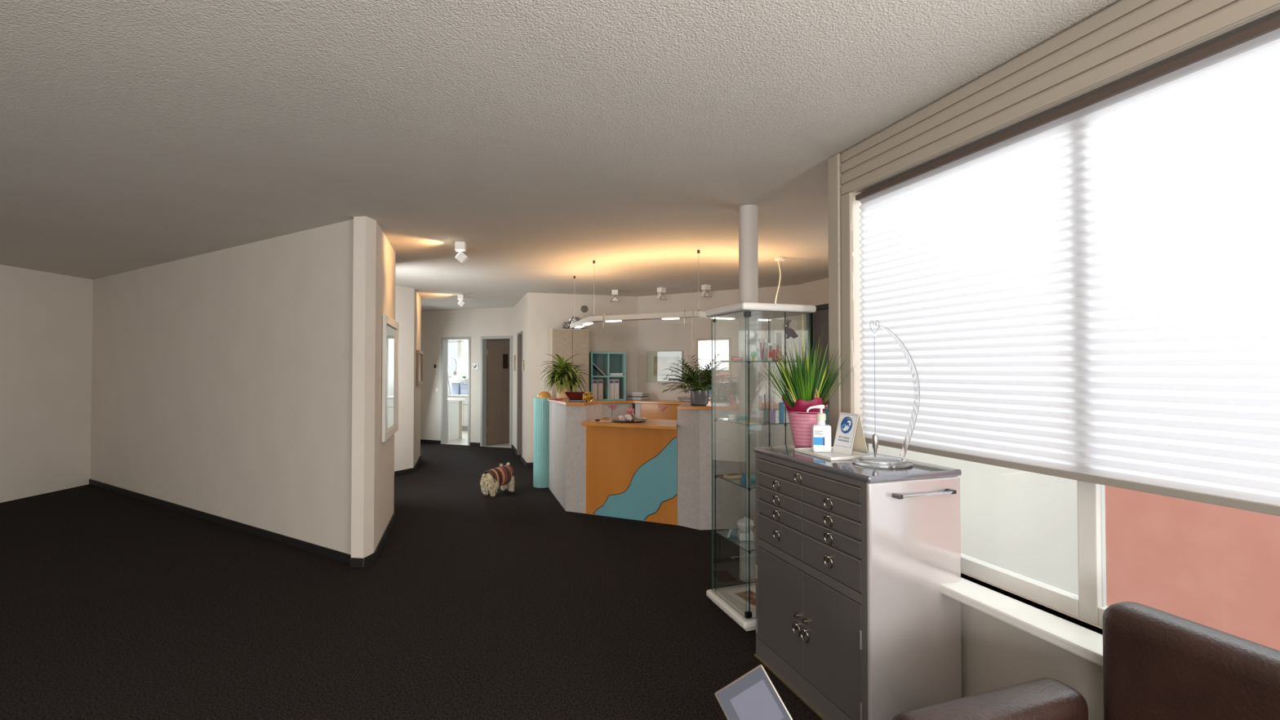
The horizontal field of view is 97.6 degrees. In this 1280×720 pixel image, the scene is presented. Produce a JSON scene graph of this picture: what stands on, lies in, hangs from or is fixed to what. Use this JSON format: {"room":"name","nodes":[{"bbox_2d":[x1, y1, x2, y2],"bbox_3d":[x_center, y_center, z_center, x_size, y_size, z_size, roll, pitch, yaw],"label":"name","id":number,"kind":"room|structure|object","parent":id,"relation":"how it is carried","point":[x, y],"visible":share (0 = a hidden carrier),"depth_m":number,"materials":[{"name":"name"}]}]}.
{"room":"dental clinic","nodes":[
{"label":"dental clinic","id":0,"kind":"room"},
{"bbox_2d":[0,264,93,502],"bbox_3d":[-7.025,0.189,1.548,0.100,2.590,11.100,0,-1,0],"label":"wall","id":1,"kind":"structure","parent":0,"point":[46,317],"depth_m":6.54,"materials":[{"name":"paint"}]},
{"bbox_2d":[89,219,353,554],"bbox_3d":[-4.512,0.251,5.687,5.633,2.590,0.100,-1,-1,31],"label":"wall","id":2,"kind":"structure","parent":0,"point":[222,380],"depth_m":5.12,"materials":[{"name":"paint"}]},
{"bbox_2d":[88,479,351,563],"bbox_3d":[-4.503,1.512,5.597,5.720,0.064,0.011,-1,-1,31],"label":"baseboard","id":3,"kind":"structure","parent":2,"relation":"attached to","point":[329,553],"depth_m":5.09,"materials":[{"name":"black"}]},
{"bbox_2d":[351,216,376,558],"bbox_3d":[-2.075,0.229,4.206,0.100,2.590,0.124,0,-1,9],"label":"wall","id":4,"kind":"structure","parent":0,"point":[364,227],"depth_m":4.16,"materials":[{"name":"paint"}]},
{"bbox_2d":[349,557,363,567],"bbox_3d":[-2.086,1.490,4.119,0.100,0.064,0.011,0,-1,9],"label":"baseboard","id":5,"kind":"structure","parent":4,"relation":"attached to","point":[353,562],"depth_m":4.11,"materials":[{"name":"black"}]},
{"bbox_2d":[363,552,375,567],"bbox_3d":[-2.019,1.491,4.178,0.011,0.064,0.124,0,-1,9],"label":"baseboard","id":6,"kind":"structure","parent":4,"relation":"attached to","point":[371,558],"depth_m":4.17,"materials":[{"name":"black"}]},
{"bbox_2d":[373,221,395,551],"bbox_3d":[-2.251,0.238,4.843,0.100,2.590,1.255,0,-1,-17],"label":"wall","id":7,"kind":"structure","parent":0,"point":[385,255],"depth_m":4.59,"materials":[{"name":"paint"}]},
{"bbox_2d":[373,511,395,559],"bbox_3d":[-2.197,1.501,4.841,0.011,0.064,1.255,0,-1,-17],"label":"baseboard","id":8,"kind":"structure","parent":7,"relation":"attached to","point":[382,540],"depth_m":4.74,"materials":[{"name":"black"}]},
{"bbox_2d":[381,314,399,442],"bbox_3d":[-2.244,0.156,5.046,0.027,1.050,0.950,0,-1,-17],"label":"wall mirror","id":9,"kind":"object","parent":7,"relation":"attached to","point":[390,327],"visible":1,"depth_m":4.99,"materials":[{"name":"white mirror"}]},
{"bbox_2d":[386,324,395,431],"bbox_3d":[-2.251,0.156,5.044,0.006,0.920,0.820,0,-1,-17],"label":"mirror glass","id":10,"kind":"object","parent":9,"relation":"attached to","point":[390,328],"depth_m":5.07,"materials":[{"name":"silver metal"}]},
{"bbox_2d":[394,285,414,471],"bbox_3d":[-3.302,0.283,7.771,0.100,2.590,0.320,0,-1,27],"label":"wall","id":11,"kind":"structure","parent":0,"point":[404,296],"depth_m":7.76,"materials":[{"name":"paint"}]},
{"bbox_2d":[394,467,413,475],"bbox_3d":[-3.252,1.545,7.726,0.011,0.064,0.320,0,-1,27],"label":"baseboard","id":12,"kind":"structure","parent":11,"relation":"attached to","point":[408,470],"depth_m":7.71,"materials":[{"name":"black"}]},
{"bbox_2d":[0,442,822,719],"bbox_3d":[-1.786,1.606,5.676,10.827,0.120,19.800,0,-1,0],"label":"floor","id":13,"kind":"structure","parent":0,"point":[473,605],"depth_m":3.35,"materials":[{"name":"black carpet"}]},
{"bbox_2d":[480,462,515,496],"bbox_3d":[-1.690,1.407,6.600,0.350,0.316,0.542,-1,-1,32],"label":"dog","id":14,"kind":"object","parent":13,"relation":"on","point":[503,477],"visible":1,"depth_m":6.43},
{"bbox_2d":[547,328,589,398],"bbox_3d":[-1.056,0.570,8.242,0.543,2.030,0.446,0,-1,-16],"label":"tall cabinet","id":15,"kind":"object","parent":13,"relation":"on","point":[565,343],"visible":0.44,"depth_m":8.06,"materials":[{"name":"beige wood"}]},
{"bbox_2d":[561,315,585,328],"bbox_3d":[-0.982,-0.548,8.279,0.343,0.205,0.204,1,-1,-41],"label":"wire sculpture","id":16,"kind":"object","parent":15,"relation":"on","point":[565,325],"visible":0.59,"depth_m":8.23,"materials":[{"name":"silver metal"}]},
{"bbox_2d":[600,403,631,417],"bbox_3d":[-0.478,1.073,8.392,0.632,0.870,0.459,0,-1,-16],"label":"base cabinet","id":17,"kind":"object","parent":13,"relation":"on","point":[608,410],"visible":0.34,"depth_m":8.20,"materials":[{"name":"grey laminate"}]},
{"bbox_2d":[635,403,679,427],"bbox_3d":[0.769,1.067,8.038,1.685,0.870,0.459,0,-1,29],"label":"base cabinet","id":18,"kind":"object","parent":13,"relation":"on","point":[660,411],"visible":0.14,"depth_m":8.09,"materials":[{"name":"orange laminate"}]},
{"bbox_2d":[598,399,719,404],"bbox_3d":[0.408,0.618,8.171,2.605,0.032,0.845,0,-1,18],"label":"countertop","id":19,"kind":"structure","parent":18,"relation":"on","point":[651,401],"depth_m":8.18,"materials":[{"name":"brown wood"}]},
{"bbox_2d":[588,351,626,400],"bbox_3d":[-0.509,0.247,8.464,0.525,0.717,0.324,0,-1,-16],"label":"cube shelf","id":20,"kind":"object","parent":19,"relation":"on","point":[607,362],"visible":0.67,"depth_m":8.49,"materials":[{"name":"teal paint"}]},
{"bbox_2d":[592,379,597,399],"bbox_3d":[-0.701,0.436,8.398,0.072,0.290,0.272,0,-1,-16],"label":"ring binder","id":21,"kind":"object","parent":20,"relation":"in","point":[594,381],"visible":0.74,"depth_m":8.27,"materials":[{"name":"grey"}]},
{"bbox_2d":[597,379,602,399],"bbox_3d":[-0.622,0.437,8.421,0.072,0.290,0.272,0,-1,-16],"label":"ring binder","id":22,"kind":"object","parent":20,"relation":"in","point":[599,381],"visible":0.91,"depth_m":8.29,"materials":[{"name":"grey"}]},
{"bbox_2d":[608,378,613,399],"bbox_3d":[-0.459,0.438,8.467,0.072,0.290,0.272,0,-1,-16],"label":"ring binder","id":23,"kind":"object","parent":20,"relation":"in","point":[611,381],"visible":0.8,"depth_m":8.34,"materials":[{"name":"grey"}]},
{"bbox_2d":[610,378,618,399],"bbox_3d":[-0.384,0.438,8.488,0.072,0.290,0.272,0,-1,-16],"label":"ring binder","id":24,"kind":"object","parent":20,"relation":"in","point":[615,381],"visible":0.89,"depth_m":8.36,"materials":[{"name":"grey"}]},
{"bbox_2d":[711,394,739,403],"bbox_3d":[1.208,0.541,7.867,0.360,0.110,0.250,0,-1,29],"label":"rack","id":25,"kind":"object","parent":19,"relation":"on","point":[711,394],"visible":0.45,"depth_m":7.76,"materials":[{"name":"teal paint"}]},
{"bbox_2d":[712,382,719,401],"bbox_3d":[1.096,0.450,7.924,0.070,0.270,0.222,0,-1,29],"label":"ring binder","id":26,"kind":"object","parent":25,"relation":"in","point":[717,393],"visible":0.24,"depth_m":7.84,"materials":[{"name":"grey"}]},
{"bbox_2d":[719,382,728,401],"bbox_3d":[1.188,0.449,7.873,0.070,0.270,0.222,0,-1,29],"label":"ring binder","id":27,"kind":"object","parent":25,"relation":"in","point":[722,394],"visible":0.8,"depth_m":7.78,"materials":[{"name":"grey"}]},
{"bbox_2d":[726,382,736,402],"bbox_3d":[1.279,0.448,7.821,0.070,0.270,0.222,0,-1,29],"label":"ring binder","id":28,"kind":"object","parent":25,"relation":"in","point":[733,385],"visible":0.77,"depth_m":7.74,"materials":[{"name":"grey"}]},
{"bbox_2d":[533,391,827,529],"bbox_3d":[0.060,0.961,5.808,3.520,1.175,1.299,0,-1,25],"label":"reception desk","id":29,"kind":"object","parent":13,"relation":"on","point":[654,470],"visible":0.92,"depth_m":5.36,"materials":[{"name":"grey laminate"}]},
{"bbox_2d":[540,354,588,398],"bbox_3d":[-0.852,0.183,6.335,0.542,0.504,0.493,0,-1,23],"label":"dracaena","id":30,"kind":"object","parent":29,"relation":"on","point":[564,380],"visible":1,"depth_m":6.29,"materials":[{"name":"green plant"}]},
{"bbox_2d":[555,381,568,398],"bbox_3d":[-0.882,0.338,6.352,0.164,0.195,0.164,0,-1,0],"label":"pot","id":31,"kind":"object","parent":30,"relation":"attached to","point":[559,395],"depth_m":6.29,"materials":[{"name":"beige ceramic"}]},
{"bbox_2d":[547,397,599,405],"bbox_3d":[-0.730,0.448,6.139,0.426,0.030,1.202,0,-1,-22],"label":"countertop","id":32,"kind":"structure","parent":29,"relation":"on","point":[565,402],"depth_m":5.68,"materials":[{"name":"brown wood"}]},
{"bbox_2d":[564,391,585,401],"bbox_3d":[-0.658,0.378,5.764,0.228,0.098,0.108,0,-1,-3],"label":"bowl","id":33,"kind":"object","parent":29,"relation":"on","point":[572,396],"visible":0.88,"depth_m":5.72,"materials":[{"name":"red ceramic"}]},
{"bbox_2d":[582,391,593,402],"bbox_3d":[-0.525,0.369,5.637,0.111,0.111,0.108,0,-1,0],"label":"ball","id":34,"kind":"object","parent":29,"relation":"on","point":[588,397],"visible":1,"depth_m":5.61,"materials":[{"name":"gold metal"}]},
{"bbox_2d":[611,418,646,422],"bbox_3d":[-0.108,0.597,5.523,0.344,0.012,0.344,0,-1,0],"label":"serving tray","id":35,"kind":"object","parent":29,"relation":"on","point":[614,420],"visible":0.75,"depth_m":5.52,"materials":[{"name":"silver metal"}]},
{"bbox_2d":[625,404,635,420],"bbox_3d":[-0.099,0.520,5.579,0.094,0.160,0.094,0,-1,0],"label":"candy jar","id":36,"kind":"object","parent":35,"relation":"on","point":[629,410],"visible":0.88,"depth_m":5.55,"materials":[{"name":"pink glass"}]},
{"bbox_2d":[660,353,738,405],"bbox_3d":[0.543,0.180,5.153,0.794,0.474,0.759,0,-1,23],"label":"palm","id":37,"kind":"object","parent":29,"relation":"on","point":[700,397],"visible":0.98,"depth_m":5.11,"materials":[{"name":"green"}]},
{"bbox_2d":[691,390,708,405],"bbox_3d":[0.555,0.348,5.176,0.160,0.140,0.160,0,-1,0],"label":"pot","id":38,"kind":"object","parent":37,"relation":"attached to","point":[699,397],"depth_m":5.11,"materials":[{"name":"grey metal"}]},
{"bbox_2d":[676,401,827,409],"bbox_3d":[1.032,0.436,5.348,1.506,0.030,0.481,0,-1,-13],"label":"countertop","id":39,"kind":"structure","parent":29,"relation":"on","point":[761,405],"depth_m":5.07,"materials":[{"name":"brown wood"}]},
{"bbox_2d":[738,204,758,582],"bbox_3d":[0.759,0.224,3.907,0.132,2.590,0.132,0,-1,0],"label":"column","id":40,"kind":"structure","parent":13,"relation":"on","point":[748,214],"depth_m":3.86,"materials":[{"name":"grey paint"}]},
{"bbox_2d":[714,664,792,719],"bbox_3d":[0.279,1.122,1.379,0.280,0.718,0.280,0,-1,0],"label":"tablet stand","id":41,"kind":"object","parent":13,"relation":"on","point":[753,695],"visible":1,"depth_m":1.37,"materials":[{"name":"beige metal"}]},
{"bbox_2d":[706,302,816,631],"bbox_3d":[0.722,0.597,3.398,0.485,1.830,0.488,0,-1,-19],"label":"display case","id":42,"kind":"object","parent":13,"relation":"on","point":[742,614],"visible":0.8,"depth_m":3.24,"materials":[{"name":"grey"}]},
{"bbox_2d":[726,528,737,537],"bbox_3d":[0.557,1.046,3.387,0.058,0.049,0.030,0,-1,-17],"label":"bonbon","id":43,"kind":"object","parent":42,"relation":"on","point":[731,533],"visible":1,"depth_m":3.38,"materials":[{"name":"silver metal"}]},
{"bbox_2d":[723,472,742,479],"bbox_3d":[0.574,0.711,3.437,0.100,0.020,0.070,0,-1,-29],"label":"box","id":44,"kind":"object","parent":42,"relation":"on","point":[731,476],"visible":0.81,"depth_m":3.41,"materials":[{"name":"beige cardboard"}]},
{"bbox_2d":[714,472,755,488],"bbox_3d":[0.722,0.724,3.396,0.397,0.005,0.404,0,-1,-19],"label":"glass shelf","id":45,"kind":"object","parent":42,"relation":"attached to","point":[736,481],"depth_m":3.33,"materials":[{"name":"teal"}]},
{"bbox_2d":[714,526,755,551],"bbox_3d":[0.722,1.074,3.390,0.397,0.005,0.404,0,-1,-19],"label":"glass shelf","id":46,"kind":"object","parent":42,"relation":"attached to","point":[715,533],"depth_m":3.35,"materials":[{"name":"teal"}]},
{"bbox_2d":[724,585,755,608],"bbox_3d":[0.680,1.443,3.415,0.200,0.004,0.280,0,-1,-26],"label":"brochure","id":47,"kind":"object","parent":42,"relation":"on","point":[740,593],"visible":0.64,"depth_m":3.44,"materials":[{"name":"white paper"}]},
{"bbox_2d":[734,590,755,605],"bbox_3d":[0.679,1.441,3.392,0.120,0.001,0.200,0,-1,-26],"label":"picture","id":48,"kind":"object","parent":47,"relation":"on","point":[741,594],"depth_m":3.41},
{"bbox_2d":[736,516,754,541],"bbox_3d":[0.630,1.005,3.348,0.104,0.130,0.104,0,-1,0],"label":"urn","id":49,"kind":"object","parent":42,"relation":"on","point":[741,523],"visible":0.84,"depth_m":3.31,"materials":[{"name":"white ceramic"}]},
{"bbox_2d":[736,521,754,532],"bbox_3d":[0.630,0.995,3.348,0.104,0.060,0.104,0,-1,0],"label":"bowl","id":50,"kind":"object","parent":49,"relation":"on","point":[741,526],"depth_m":3.31,"materials":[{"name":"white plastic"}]},
{"bbox_2d":[716,417,790,425],"bbox_3d":[0.722,0.369,3.401,0.397,0.005,0.404,0,-1,-19],"label":"glass shelf","id":51,"kind":"object","parent":42,"relation":"attached to","point":[760,420],"depth_m":3.32,"materials":[{"name":"teal"}]},
{"bbox_2d":[715,360,806,362],"bbox_3d":[0.722,0.011,3.407,0.397,0.005,0.404,0,-1,-19],"label":"glass shelf","id":52,"kind":"object","parent":42,"relation":"attached to","point":[732,361],"depth_m":3.29,"materials":[{"name":"teal"}]},
{"bbox_2d":[763,394,768,421],"bbox_3d":[0.751,0.284,3.340,0.032,0.160,0.010,0,-1,0],"label":"pack","id":53,"kind":"object","parent":42,"relation":"on","point":[766,411],"visible":1,"depth_m":3.34,"materials":[{"name":"grey"}]},
{"bbox_2d":[767,342,773,360],"bbox_3d":[0.785,-0.048,3.381,0.028,0.110,0.023,0,-1,0],"label":"carton","id":54,"kind":"object","parent":42,"relation":"on","point":[770,345],"visible":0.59,"depth_m":3.37,"materials":[{"name":"white"}]},
{"bbox_2d":[769,395,775,422],"bbox_3d":[0.776,0.283,3.268,0.032,0.160,0.010,0,-1,0],"label":"pack","id":55,"kind":"object","parent":42,"relation":"on","point":[772,411],"visible":1,"depth_m":3.27,"materials":[{"name":"purple cardboard"}]},
{"bbox_2d":[778,402,784,422],"bbox_3d":[0.833,0.306,3.297,0.026,0.115,0.020,0,-1,0],"label":"carton","id":56,"kind":"object","parent":42,"relation":"on","point":[781,405],"visible":0.9,"depth_m":3.29,"materials":[{"name":"blue cardboard"}]},
{"bbox_2d":[823,404,829,425],"bbox_3d":[2.195,1.058,6.803,0.355,1.010,0.870,0,-1,-21],"label":"base cabinet","id":57,"kind":"object","parent":13,"relation":"on","point":[826,409],"visible":0.02,"depth_m":6.44,"materials":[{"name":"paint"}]},
{"bbox_2d":[754,444,961,719],"bbox_3d":[0.924,0.968,2.507,0.468,1.060,0.855,0,-1,-19],"label":"base cabinet","id":58,"kind":"object","parent":13,"relation":"on","point":[853,616],"visible":0.98,"depth_m":2.19,"materials":[{"name":"grey"}]},
{"bbox_2d":[735,320,855,448],"bbox_3d":[0.804,0.098,2.801,0.559,0.687,0.351,0,-1,-24],"label":"pot plant","id":59,"kind":"object","parent":58,"relation":"on","point":[805,389],"visible":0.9,"depth_m":2.78,"materials":[{"name":"green plant"}]},
{"bbox_2d":[794,446,872,460],"bbox_3d":[0.893,0.432,2.596,0.221,0.014,0.296,0,-1,-16],"label":"tray","id":60,"kind":"object","parent":58,"relation":"on","point":[832,455],"visible":0.59,"depth_m":2.56,"materials":[{"name":"white plastic"}]},
{"bbox_2d":[806,404,831,452],"bbox_3d":[0.846,0.323,2.654,0.110,0.224,0.055,0,-1,8],"label":"pump bottle","id":61,"kind":"object","parent":60,"relation":"on","point":[820,432],"visible":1,"depth_m":2.63,"materials":[{"name":"white plastic"}]},
{"bbox_2d":[832,412,867,455],"bbox_3d":[0.981,0.342,2.618,0.098,0.186,0.129,0,-1,-18],"label":"sign","id":62,"kind":"object","parent":60,"relation":"on","point":[849,437],"visible":1,"depth_m":2.60,"materials":[{"name":"white"}]},
{"bbox_2d":[852,320,919,468],"bbox_3d":[1.019,0.133,2.355,0.234,0.604,0.250,-1,-1,43],"label":"plumb pendulum","id":63,"kind":"object","parent":58,"relation":"on","point":[874,461],"visible":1,"depth_m":2.35,"materials":[{"name":"silver metal"}]},
{"bbox_2d":[892,601,1279,719],"bbox_3d":[1.123,1.068,1.201,0.740,0.820,0.840,0,-1,-19],"label":"armchair","id":64,"kind":"object","parent":13,"relation":"on","point":[1157,664],"visible":1,"depth_m":1.42,"materials":[{"name":"brown leather"}]},
{"bbox_2d":[413,289,421,467],"bbox_3d":[-3.413,0.293,8.458,0.100,2.590,1.216,0,-1,-17],"label":"wall","id":65,"kind":"structure","parent":0,"point":[417,322],"depth_m":8.36,"materials":[{"name":"paint"}]},
{"bbox_2d":[416,350,422,385],"bbox_3d":[-3.398,0.121,8.647,0.032,0.525,0.832,0,-1,-17],"label":"wall picture","id":66,"kind":"object","parent":65,"relation":"attached to","point":[419,353],"visible":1,"depth_m":8.53,"materials":[{"name":"brown"}]},
{"bbox_2d":[447,339,468,393],"bbox_3d":[-4.275,0.376,13.918,4.460,2.590,0.100,0,-1,21],"label":"wall","id":67,"kind":"structure","parent":0,"point":[465,381],"depth_m":13.96,"materials":[{"name":"white paint"}]},
{"bbox_2d":[448,340,467,379],"bbox_3d":[-4.769,0.000,14.018,1.136,0.975,0.240,0,-1,21],"label":"window","id":68,"kind":"structure","parent":67,"relation":"in","point":[460,342],"depth_m":13.98,"materials":[{"name":"white metal"}]},
{"bbox_2d":[420,306,513,444],"bbox_3d":[-3.593,0.329,10.827,2.754,2.590,0.120,0,-1,21],"label":"wall","id":69,"kind":"structure","parent":0,"point":[475,324],"depth_m":10.78,"materials":[{"name":"paint"}]},
{"bbox_2d":[420,439,440,444],"bbox_3d":[-4.381,1.595,11.040,1.118,0.064,0.011,0,-1,21],"label":"baseboard","id":70,"kind":"structure","parent":69,"relation":"attached to","point":[423,441],"depth_m":10.92,"materials":[{"name":"black"}]},
{"bbox_2d":[440,337,470,445],"bbox_3d":[-3.513,0.596,10.791,0.682,2.055,0.142,0,-1,21],"label":"door frame","id":71,"kind":"structure","parent":69,"relation":"in","point":[444,344],"depth_m":10.85,"materials":[{"name":"grey metal"}]},
{"bbox_2d":[480,336,511,448],"bbox_3d":[-2.652,0.591,10.459,0.688,2.055,0.142,0,-1,21],"label":"door frame","id":72,"kind":"structure","parent":69,"relation":"in","point":[483,340],"depth_m":10.51,"materials":[{"name":"grey metal"}]},
{"bbox_2d":[486,340,509,444],"bbox_3d":[-2.740,0.619,10.816,0.070,1.990,0.516,-1,-1,42],"label":"door","id":73,"kind":"structure","parent":72,"relation":"attached to","point":[497,351],"depth_m":10.81,"materials":[{"name":"brown wood"}]},
{"bbox_2d":[443,430,509,448],"bbox_3d":[-4.228,1.647,12.434,5.800,0.003,2.700,0,-1,21],"label":"floor tiles","id":74,"kind":"structure","parent":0,"point":[464,440],"depth_m":10.97,"materials":[{"name":"beige tile"}]},
{"bbox_2d":[447,398,465,439],"bbox_3d":[-4.226,1.223,11.738,0.950,0.830,0.510,0,-1,21],"label":"desk unit","id":75,"kind":"object","parent":74,"relation":"on","point":[454,405],"visible":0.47,"depth_m":11.56,"materials":[{"name":"white plastic"}]},
{"bbox_2d":[447,393,467,430],"bbox_3d":[-4.291,1.250,13.528,3.540,0.830,0.585,0,-1,21],"label":"countertop","id":76,"kind":"structure","parent":74,"relation":"on","point":[464,403],"depth_m":13.18,"materials":[{"name":"white plastic"}]},
{"bbox_2d":[447,356,456,395],"bbox_3d":[-4.457,0.381,13.325,0.345,0.901,0.238,0,-1,21],"label":"lamp","id":77,"kind":"object","parent":76,"relation":"on","point":[455,371],"visible":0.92,"depth_m":13.32,"materials":[{"name":"grey"}]},
{"bbox_2d":[451,382,463,394],"bbox_3d":[-4.446,0.693,13.658,0.210,0.288,0.210,0,-1,21],"label":"container","id":78,"kind":"object","parent":76,"relation":"on","point":[455,387],"visible":0.88,"depth_m":13.56,"materials":[{"name":"blue"}]},
{"bbox_2d":[460,383,467,395],"bbox_3d":[-4.198,0.701,13.562,0.230,0.268,0.210,0,-1,21],"label":"container","id":79,"kind":"object","parent":76,"relation":"on","point":[464,387],"visible":0.63,"depth_m":13.47,"materials":[{"name":"blue"}]},
{"bbox_2d":[512,293,527,466],"bbox_3d":[-1.945,0.306,9.311,0.120,2.590,2.076,0,-1,-18],"label":"wall","id":80,"kind":"structure","parent":0,"point":[520,308],"depth_m":8.85,"materials":[{"name":"paint"}]},
{"bbox_2d":[516,330,522,457],"bbox_3d":[-1.911,0.572,9.202,0.142,2.055,0.683,0,-1,-18],"label":"door","id":81,"kind":"structure","parent":80,"relation":"in","point":[520,334],"depth_m":9.47,"materials":[{"name":"brown"}]},
{"bbox_2d":[520,351,521,454],"bbox_3d":[-1.900,0.590,9.205,0.040,2.000,0.593,0,-1,-18],"label":"door","id":82,"kind":"structure","parent":81,"relation":"attached to","point":[521,352],"depth_m":9.46,"materials":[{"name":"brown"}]},
{"bbox_2d":[0,0,1121,311],"bbox_3d":[-1.786,-1.118,5.718,10.827,0.150,19.800,0,-1,0],"label":"ceiling","id":83,"kind":"structure","parent":0,"point":[549,139],"depth_m":2.58,"materials":[{"name":"paint"}]},
{"bbox_2d":[457,293,465,307],"bbox_3d":[-2.723,-0.902,8.552,0.109,0.193,0.086,0,-1,-6],"label":"ceiling spotlight","id":84,"kind":"object","parent":83,"relation":"attached to","point":[461,303],"visible":1,"depth_m":8.51,"materials":[{"name":"white plastic"}]},
{"bbox_2d":[454,240,468,264],"bbox_3d":[-1.593,-0.956,5.007,0.109,0.193,0.086,0,-1,-9],"label":"ceiling spotlight","id":85,"kind":"object","parent":83,"relation":"attached to","point":[460,246],"visible":1,"depth_m":4.97,"materials":[{"name":"white plastic"}]},
{"bbox_2d":[610,289,619,301],"bbox_3d":[-0.360,-0.921,8.070,0.134,0.168,0.108,0,-1,0],"label":"spotlight","id":86,"kind":"object","parent":83,"relation":"attached to","point":[614,292],"visible":1,"depth_m":8.03,"materials":[{"name":"white plastic"}]},
{"bbox_2d":[656,287,666,299],"bbox_3d":[0.294,-0.925,7.819,0.134,0.168,0.108,1,-1,-43],"label":"spotlight","id":87,"kind":"object","parent":83,"relation":"attached to","point":[660,290],"visible":1,"depth_m":7.79,"materials":[{"name":"white plastic"}]},
{"bbox_2d":[569,249,784,342],"bbox_3d":[0.150,-0.598,5.926,2.593,0.882,0.838,0,-1,27],"label":"pendant lamp","id":88,"kind":"object","parent":83,"relation":"hanging from","point":[588,321],"depth_m":5.61,"materials":[{"name":"white metal"}]},
{"bbox_2d":[712,317,734,319],"bbox_3d":[0.805,-0.402,5.432,0.229,0.011,0.060,0,-1,-22],"label":"diffuser","id":89,"kind":"object","parent":88,"relation":"attached to","point":[729,318],"depth_m":5.41,"materials":[{"name":"white plastic"}]},
{"bbox_2d":[701,284,711,297],"bbox_3d":[0.886,-0.929,7.563,0.134,0.168,0.108,1,-1,-31],"label":"spotlight","id":90,"kind":"object","parent":83,"relation":"attached to","point":[705,287],"visible":1,"depth_m":7.53,"materials":[{"name":"white plastic"}]},
{"bbox_2d":[527,292,637,462],"bbox_3d":[-0.870,0.295,8.587,1.698,2.590,0.100,0,-1,-16],"label":"wall","id":91,"kind":"structure","parent":0,"point":[546,312],"depth_m":8.50,"materials":[{"name":"paint"}]},
{"bbox_2d":[637,284,796,402],"bbox_3d":[1.064,0.290,8.209,2.474,2.590,0.100,0,-1,29],"label":"wall","id":92,"kind":"structure","parent":0,"point":[654,335],"depth_m":8.29,"materials":[{"name":"paint"}]},
{"bbox_2d":[647,351,683,382],"bbox_3d":[0.374,0.099,8.526,0.605,0.473,0.022,0,-1,29],"label":"framed picture","id":93,"kind":"object","parent":92,"relation":"attached to","point":[657,361],"visible":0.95,"depth_m":8.53,"materials":[{"name":"grey metal"}]},
{"bbox_2d":[653,356,679,376],"bbox_3d":[0.401,0.096,8.504,0.435,0.298,0.001,0,-1,29],"label":"print","id":94,"kind":"object","parent":93,"relation":"attached to","point":[660,363],"depth_m":8.51},
{"bbox_2d":[696,337,731,399],"bbox_3d":[1.086,0.134,8.181,0.536,0.900,0.092,0,-1,29],"label":"window","id":95,"kind":"structure","parent":92,"relation":"in","point":[709,339],"depth_m":8.17,"materials":[{"name":"beige"}]},
{"bbox_2d":[698,340,728,371],"bbox_3d":[1.079,-0.056,8.171,0.476,0.450,0.030,0,-1,29],"label":"blind","id":96,"kind":"object","parent":95,"relation":"attached to","point":[722,346],"visible":0.76,"depth_m":8.16,"materials":[{"name":"white fabric"}]},
{"bbox_2d":[796,277,828,369],"bbox_3d":[2.481,0.267,6.746,0.100,2.590,1.779,0,-1,-21],"label":"wall","id":97,"kind":"structure","parent":0,"point":[815,293],"depth_m":7.39,"materials":[{"name":"paint"}]},
{"bbox_2d":[806,303,828,367],"bbox_3d":[2.473,0.428,6.791,0.080,2.270,1.315,0,-1,-21],"label":"trim","id":98,"kind":"structure","parent":97,"relation":"attached to","point":[822,306],"depth_m":7.39,"materials":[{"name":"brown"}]},
{"bbox_2d":[813,308,829,404],"bbox_3d":[2.548,0.428,6.819,0.041,2.270,1.315,0,-1,-21],"label":"door","id":99,"kind":"structure","parent":97,"relation":"in","point":[820,317],"depth_m":7.27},
{"bbox_2d":[876,444,1078,595],"bbox_3d":[1.965,0.215,3.283,1.937,2.590,0.100,0,-1,-20],"label":"window pane","id":100,"kind":"structure","parent":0,"point":[1024,523],"depth_m":3.32,"materials":[{"name":"glass"}]},
{"bbox_2d":[842,7,1279,719],"bbox_3d":[2.312,0.157,-0.523,0.120,2.590,7.500,0,-1,-19],"label":"wall","id":101,"kind":"structure","parent":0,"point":[996,654],"depth_m":2.05,"materials":[{"name":"paint"}]},
{"bbox_2d":[827,0,1279,666],"bbox_3d":[1.424,0.194,1.815,0.240,2.588,2.500,0,-1,-19],"label":"window","id":102,"kind":"structure","parent":101,"relation":"attached to","point":[1127,36],"depth_m":1.96,"materials":[{"name":"beige"}]},
{"bbox_2d":[851,15,1279,515],"bbox_3d":[1.443,-0.229,1.886,0.070,1.255,2.090,0,-1,-19],"label":"blind","id":103,"kind":"object","parent":101,"relation":"attached to","point":[1087,289],"visible":0.91,"depth_m":1.79,"materials":[{"name":"white fabric"}]},
{"label":"outside","id":104,"kind":"structure","parent":0,"visible":0},
{"bbox_2d":[1105,485,1279,650],"bbox_3d":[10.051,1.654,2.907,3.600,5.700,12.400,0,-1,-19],"label":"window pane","id":105,"kind":"structure","parent":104,"point":[1212,566],"depth_m":7.05,"materials":[{"name":"red"}]},
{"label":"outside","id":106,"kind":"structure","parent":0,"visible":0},
{"bbox_2d":[701,340,728,397],"bbox_3d":[4.449,1.818,13.684,7.400,5.700,3.600,0,-1,29],"label":"building","id":107,"kind":"structure","parent":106,"point":[721,373],"depth_m":13.40,"materials":[{"name":"grey"}]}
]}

